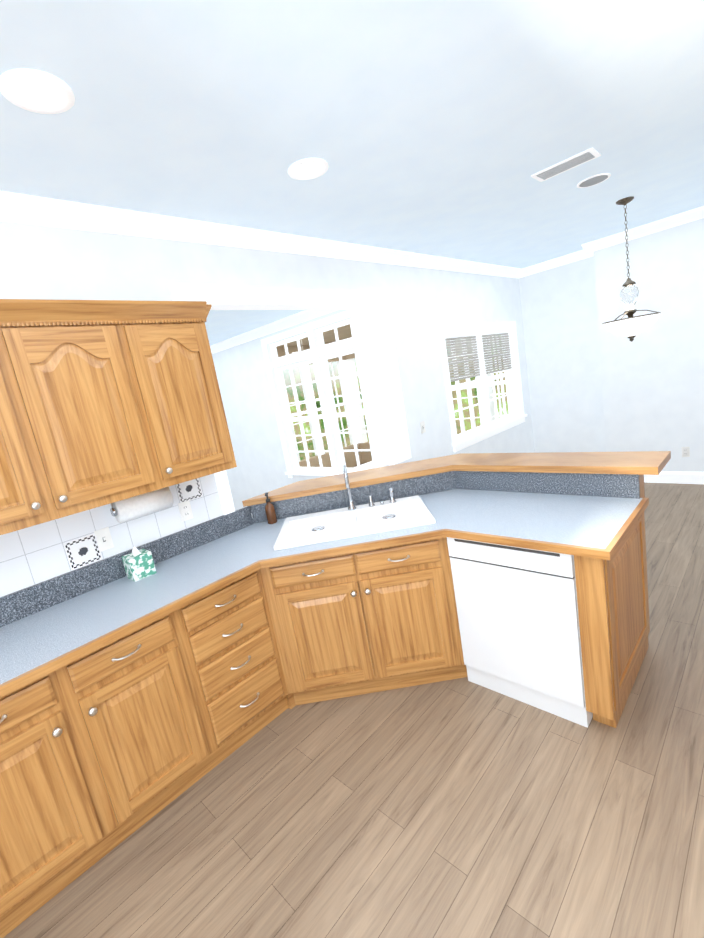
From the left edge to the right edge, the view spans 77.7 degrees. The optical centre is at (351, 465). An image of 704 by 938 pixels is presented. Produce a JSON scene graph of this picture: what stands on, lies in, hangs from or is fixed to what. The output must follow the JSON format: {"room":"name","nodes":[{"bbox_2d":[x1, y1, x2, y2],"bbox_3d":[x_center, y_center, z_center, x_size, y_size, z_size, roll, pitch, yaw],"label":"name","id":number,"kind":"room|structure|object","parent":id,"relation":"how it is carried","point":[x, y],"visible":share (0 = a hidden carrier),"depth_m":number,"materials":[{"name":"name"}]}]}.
{"room":"kitchen","nodes":[
{"label":"kitchen","id":0,"kind":"room"},
{"bbox_2d":[205,310,303,345],"bbox_3d":[-3.059,-1.035,3.538,3.850,0.040,5.600,1,15,45],"label":"ceiling","id":1,"kind":"structure","parent":0,"point":[221,325],"depth_m":4.75,"materials":[{"name":"paint"}]},
{"bbox_2d":[0,221,534,510],"bbox_3d":[-0.395,-0.238,3.403,0.150,2.850,8.650,1,15,45],"label":"wall","id":2,"kind":"structure","parent":0,"point":[45,262],"depth_m":3.36,"materials":[{"name":"paint"}]},
{"bbox_2d":[0,335,59,534],"bbox_3d":[-1.655,-0.148,1.769,0.347,0.914,0.477,1,15,45],"label":"upper cabinet","id":3,"kind":"object","parent":2,"relation":"attached to","point":[25,497],"depth_m":1.81,"materials":[{"name":"brown wood"}]},
{"bbox_2d":[0,299,164,517],"bbox_3d":[-1.330,-0.266,2.097,0.347,0.914,0.476,1,15,45],"label":"upper cabinet","id":4,"kind":"object","parent":2,"relation":"attached to","point":[104,402],"depth_m":1.97,"materials":[{"name":"brown wood"}]},
{"bbox_2d":[110,487,172,522],"bbox_3d":[-1.157,0.197,2.408,0.132,0.153,0.318,1,15,45],"label":"paper towel roll","id":5,"kind":"object","parent":4,"relation":"attached to","point":[124,510],"visible":0.92,"depth_m":2.35,"materials":[{"name":"white paper"}]},
{"bbox_2d":[0,474,222,597],"bbox_3d":[-1.896,0.533,1.775,0.008,0.340,3.020,1,15,45],"label":"tile backsplash","id":6,"kind":"structure","parent":2,"relation":"attached to","point":[37,554],"depth_m":2.27,"materials":[{"name":"white tile"}]},
{"bbox_2d":[94,527,113,551],"bbox_3d":[-1.325,0.395,2.337,0.016,0.116,0.072,1,15,45],"label":"light switch","id":7,"kind":"object","parent":6,"relation":"attached to","point":[103,539],"visible":1,"depth_m":2.34,"materials":[{"name":"white plastic"}]},
{"bbox_2d":[178,500,193,521],"bbox_3d":[-1.012,0.274,2.659,0.008,0.116,0.072,1,15,45],"label":"outlet","id":8,"kind":"object","parent":6,"relation":"attached to","point":[185,510],"visible":1,"depth_m":2.66,"materials":[{"name":"white plastic"}]},
{"bbox_2d":[116,300,236,486],"bbox_3d":[-1.013,-0.382,2.417,0.347,0.914,0.454,1,15,45],"label":"upper cabinet","id":9,"kind":"object","parent":2,"relation":"attached to","point":[168,340],"depth_m":2.28,"materials":[{"name":"brown wood"}]},
{"bbox_2d":[0,191,523,277],"bbox_3d":[-0.590,-1.552,3.012,0.095,0.095,8.500,1,15,45],"label":"crown molding","id":10,"kind":"structure","parent":2,"relation":"attached to","point":[31,210],"depth_m":2.67,"materials":[{"name":"white wood"}]},
{"bbox_2d":[170,284,411,517],"bbox_3d":[-0.303,-0.578,3.491,0.212,1.545,2.055,1,15,45],"label":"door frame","id":11,"kind":"structure","parent":2,"relation":"attached to","point":[376,355],"depth_m":3.87,"materials":[{"name":"white paint"}]},
{"bbox_2d":[420,421,425,432],"bbox_3d":[0.721,-0.391,4.415,0.016,0.116,0.072,1,15,45],"label":"light switch","id":12,"kind":"object","parent":2,"relation":"attached to","point":[422,426],"visible":1,"depth_m":4.41,"materials":[{"name":"white plastic"}]},
{"bbox_2d":[438,321,526,451],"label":"nook window","id":13,"kind":"structure","parent":2,"relation":"in","point":[478,361],"depth_m":5.37,"materials":[{"name":"white wood"}]},
{"bbox_2d":[212,310,355,510],"bbox_3d":[-0.899,-0.593,5.736,3.850,2.850,0.150,1,15,45],"label":"wall","id":14,"kind":"structure","parent":0,"point":[246,396],"depth_m":6.04,"materials":[{"name":"white paint"}]},
{"bbox_2d":[210,310,336,353],"bbox_3d":[-1.208,-1.655,5.479,3.750,0.095,0.095,1,15,45],"label":"crown molding","id":15,"kind":"structure","parent":14,"relation":"attached to","point":[306,315],"depth_m":5.25,"materials":[{"name":"white wood"}]},
{"bbox_2d":[261,310,355,477],"bbox_3d":[-0.342,-0.700,5.004,1.890,1.800,0.045,1,15,45],"label":"window frame","id":16,"kind":"structure","parent":14,"relation":"in","point":[313,354],"depth_m":5.07,"materials":[{"name":"white wood"}]},
{"bbox_2d":[269,318,373,471],"bbox_3d":[-0.276,-0.730,5.070,1.710,1.650,0.050,1,15,45],"label":"french door","id":17,"kind":"structure","parent":14,"relation":"in","point":[331,397],"depth_m":5.12,"materials":[{"name":"white wood"}]},
{"bbox_2d":[277,324,351,346],"bbox_3d":[0.055,-2.193,6.683,3.850,0.040,3.250,1,15,45],"label":"ceiling","id":18,"kind":"structure","parent":0,"point":[344,332],"depth_m":7.78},
{"bbox_2d":[276,343,363,467],"bbox_3d":[-1.209,-1.015,8.244,0.180,2.850,3.390,1,15,45],"label":"wall","id":19,"kind":"structure","parent":0,"point":[350,458],"depth_m":8.82,"materials":[{"name":"white paint"}]},
{"bbox_2d":[281,368,314,461],"bbox_3d":[-1.170,-0.957,8.306,0.050,1.800,0.960,1,15,45],"label":"window","id":20,"kind":"structure","parent":19,"relation":"in","point":[307,411],"depth_m":8.39,"materials":[{"name":"white wood"}]},
{"bbox_2d":[313,362,350,446],"bbox_3d":[-0.437,-1.224,9.046,0.050,1.800,0.910,1,15,45],"label":"window","id":21,"kind":"structure","parent":19,"relation":"in","point":[338,404],"depth_m":9.18,"materials":[{"name":"white wood"}]},
{"bbox_2d":[0,0,703,268],"bbox_3d":[-0.224,-1.822,3.569,8.230,0.100,10.300,1,15,45],"label":"ceiling","id":22,"kind":"structure","parent":0,"point":[445,128],"depth_m":1.85,"materials":[{"name":"white paint"}]},
{"bbox_2d":[0,68,74,113],"bbox_3d":[-1.028,-1.219,1.430,0.210,0.010,0.210,1,15,45],"label":"recessed light","id":23,"kind":"object","parent":22,"relation":"in","point":[37,91],"visible":1,"depth_m":1.42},
{"bbox_2d":[288,158,328,179],"bbox_3d":[-0.223,-1.510,2.228,0.210,0.010,0.210,1,15,45],"label":"recessed light","id":24,"kind":"object","parent":22,"relation":"in","point":[307,168],"visible":1,"depth_m":2.21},
{"bbox_2d":[531,147,600,181],"bbox_3d":[1.333,-1.877,2.734,0.360,0.009,0.170,1,15,45],"label":"ceiling vent","id":25,"kind":"object","parent":22,"relation":"in","point":[585,156],"visible":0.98,"depth_m":2.71,"materials":[{"name":"white metal"}]},
{"bbox_2d":[577,173,610,187],"bbox_3d":[1.702,-2.007,3.077,0.210,0.007,0.210,1,15,45],"label":"ceiling speaker","id":26,"kind":"object","parent":22,"relation":"attached to","point":[593,180],"visible":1,"depth_m":3.07},
{"bbox_2d":[602,196,660,341],"bbox_3d":[2.372,-1.655,3.748,0.436,1.160,0.436,1,15,45],"label":"pendant light","id":27,"kind":"object","parent":22,"relation":"hanging from","point":[630,326],"visible":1,"depth_m":3.73,"materials":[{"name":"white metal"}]},
{"bbox_2d":[3,463,703,937],"bbox_3d":[0.268,1.011,4.107,8.230,0.050,10.300,1,15,45],"label":"floor","id":28,"kind":"structure","parent":0,"point":[465,807],"depth_m":1.76,"materials":[{"name":"brown wood"}]},
{"bbox_2d":[0,667,119,937],"bbox_3d":[-1.439,1.253,1.808,0.627,0.899,0.473,1,15,45],"label":"base cabinet","id":29,"kind":"object","parent":28,"relation":"on","point":[56,823],"depth_m":1.65,"materials":[{"name":"brown wood"}]},
{"bbox_2d":[63,609,219,842],"bbox_3d":[-1.117,1.135,2.133,0.627,0.899,0.472,1,15,45],"label":"base cabinet","id":30,"kind":"object","parent":28,"relation":"on","point":[106,749],"depth_m":1.91,"materials":[{"name":"brown wood"}]},
{"bbox_2d":[180,569,291,761],"bbox_3d":[-0.794,1.017,2.460,0.627,0.899,0.477,1,15,45],"label":"base cabinet","id":31,"kind":"object","parent":28,"relation":"on","point":[232,636],"depth_m":2.23,"materials":[{"name":"brown wood"}]},
{"bbox_2d":[260,537,467,707],"bbox_3d":[0.080,0.873,2.422,0.734,0.899,0.734,1,15,45],"label":"base cabinet","id":32,"kind":"object","parent":28,"relation":"on","point":[385,618],"depth_m":2.39,"materials":[{"name":"brown wood"}]},
{"bbox_2d":[0,471,648,697],"bbox_3d":[-0.687,0.653,1.507,2.110,0.210,4.238,1,15,45],"label":"countertop","id":33,"kind":"structure","parent":32,"relation":"on","point":[51,625],"depth_m":2.27,"materials":[{"name":"laminate"}]},
{"bbox_2d":[122,546,156,581],"bbox_3d":[-1.158,0.515,2.365,0.115,0.170,0.115,1,15,45],"label":"tissue box","id":34,"kind":"object","parent":33,"relation":"on","point":[138,565],"visible":0.93,"depth_m":2.33,"materials":[{"name":"cardboard"}]},
{"bbox_2d":[265,492,276,523],"bbox_3d":[-0.553,0.281,2.929,0.066,0.211,0.066,1,15,45],"label":"soap bottle","id":35,"kind":"object","parent":33,"relation":"on","point":[270,512],"visible":1,"depth_m":2.91,"materials":[{"name":"brown plastic"}]},
{"bbox_2d":[274,495,434,550],"bbox_3d":[0.008,0.332,2.666,0.900,0.021,0.540,-10,11,1],"label":"sink","id":36,"kind":"object","parent":33,"relation":"in","point":[345,523],"visible":0.98,"depth_m":2.63,"materials":[{"name":"ceramic"}]},
{"bbox_2d":[343,465,395,510],"bbox_3d":[0.072,0.122,2.797,0.249,0.315,0.343,1,15,45],"label":"faucet","id":37,"kind":"object","parent":33,"relation":"on","point":[371,503],"visible":1,"depth_m":2.84,"materials":[{"name":"silver metal"}]},
{"bbox_2d":[447,537,592,727],"bbox_3d":[1.018,0.717,2.398,0.624,0.895,0.664,1,15,45],"label":"dishwasher","id":38,"kind":"object","parent":28,"relation":"on","point":[517,613],"visible":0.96,"depth_m":2.14,"materials":[{"name":"white metal"}]},
{"bbox_2d":[346,337,494,462],"bbox_3d":[1.365,-1.440,8.128,4.000,2.850,0.150,1,15,45],"label":"wall","id":39,"kind":"structure","parent":0,"point":[362,442],"depth_m":9.31,"materials":[{"name":"white paint"}]},
{"bbox_2d":[489,335,509,417],"bbox_3d":[2.492,-1.352,7.044,0.590,1.800,0.050,1,15,45],"label":"window","id":40,"kind":"structure","parent":39,"relation":"in","point":[497,383],"depth_m":7.14,"materials":[{"name":"white wood"}]},
{"bbox_2d":[519,256,605,452],"bbox_3d":[2.936,-1.290,5.900,1.070,2.850,0.150,1,15,45],"label":"wall","id":41,"kind":"structure","parent":0,"point":[560,322],"depth_m":5.84,"materials":[{"name":"paint"}]},
{"bbox_2d":[524,251,593,276],"bbox_3d":[2.643,-2.593,5.542,0.910,0.095,0.095,1,15,45],"label":"crown molding","id":42,"kind":"structure","parent":41,"relation":"attached to","point":[572,257],"depth_m":5.58,"materials":[{"name":"white wood"}]},
{"bbox_2d":[594,218,703,471],"bbox_3d":[4.255,-1.411,5.335,1.700,2.850,1.870,1,15,45],"label":"wall","id":43,"kind":"structure","parent":0,"point":[652,376],"depth_m":4.87,"materials":[{"name":"white paint"}]},
{"bbox_2d":[580,206,703,254],"bbox_3d":[3.354,-2.500,4.405,1.890,0.095,0.095,1,15,45],"label":"crown molding","id":44,"kind":"structure","parent":43,"relation":"attached to","point":[589,248],"depth_m":4.64,"materials":[{"name":"white wood"}]},
{"bbox_2d":[644,471,703,483],"bbox_3d":[3.840,0.136,4.935,1.732,0.140,0.016,1,15,45],"label":"baseboard","id":45,"kind":"structure","parent":43,"relation":"attached to","point":[677,477],"depth_m":5.02,"materials":[{"name":"white wood"}]},
{"bbox_2d":[682,447,689,456],"bbox_3d":[3.756,-0.156,4.917,0.072,0.116,0.008,1,15,45],"label":"outlet","id":46,"kind":"object","parent":43,"relation":"attached to","point":[685,451],"visible":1,"depth_m":4.91,"materials":[{"name":"white plastic"}]},
{"label":"outside","id":47,"kind":"structure","parent":0,"visible":0},
{"bbox_2d":[283,335,508,459],"bbox_3d":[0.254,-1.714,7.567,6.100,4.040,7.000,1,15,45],"label":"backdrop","id":48,"kind":"structure","parent":47,"point":[306,425],"depth_m":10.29,"materials":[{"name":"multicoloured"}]},
{"bbox_3d":[0.470,0.651,2.788,1.962,1.065,1.100,1,15,45],"label":"wall","id":49,"kind":"structure","parent":0,"visible":0},
{"bbox_2d":[242,451,670,506],"bbox_3d":[0.497,0.099,2.661,2.161,0.040,1.364,1,15,45],"label":"bar","id":50,"kind":"object","parent":49,"relation":"on","point":[644,462],"visible":0.96,"depth_m":2.85,"materials":[{"name":"brown wood"}]}
]}

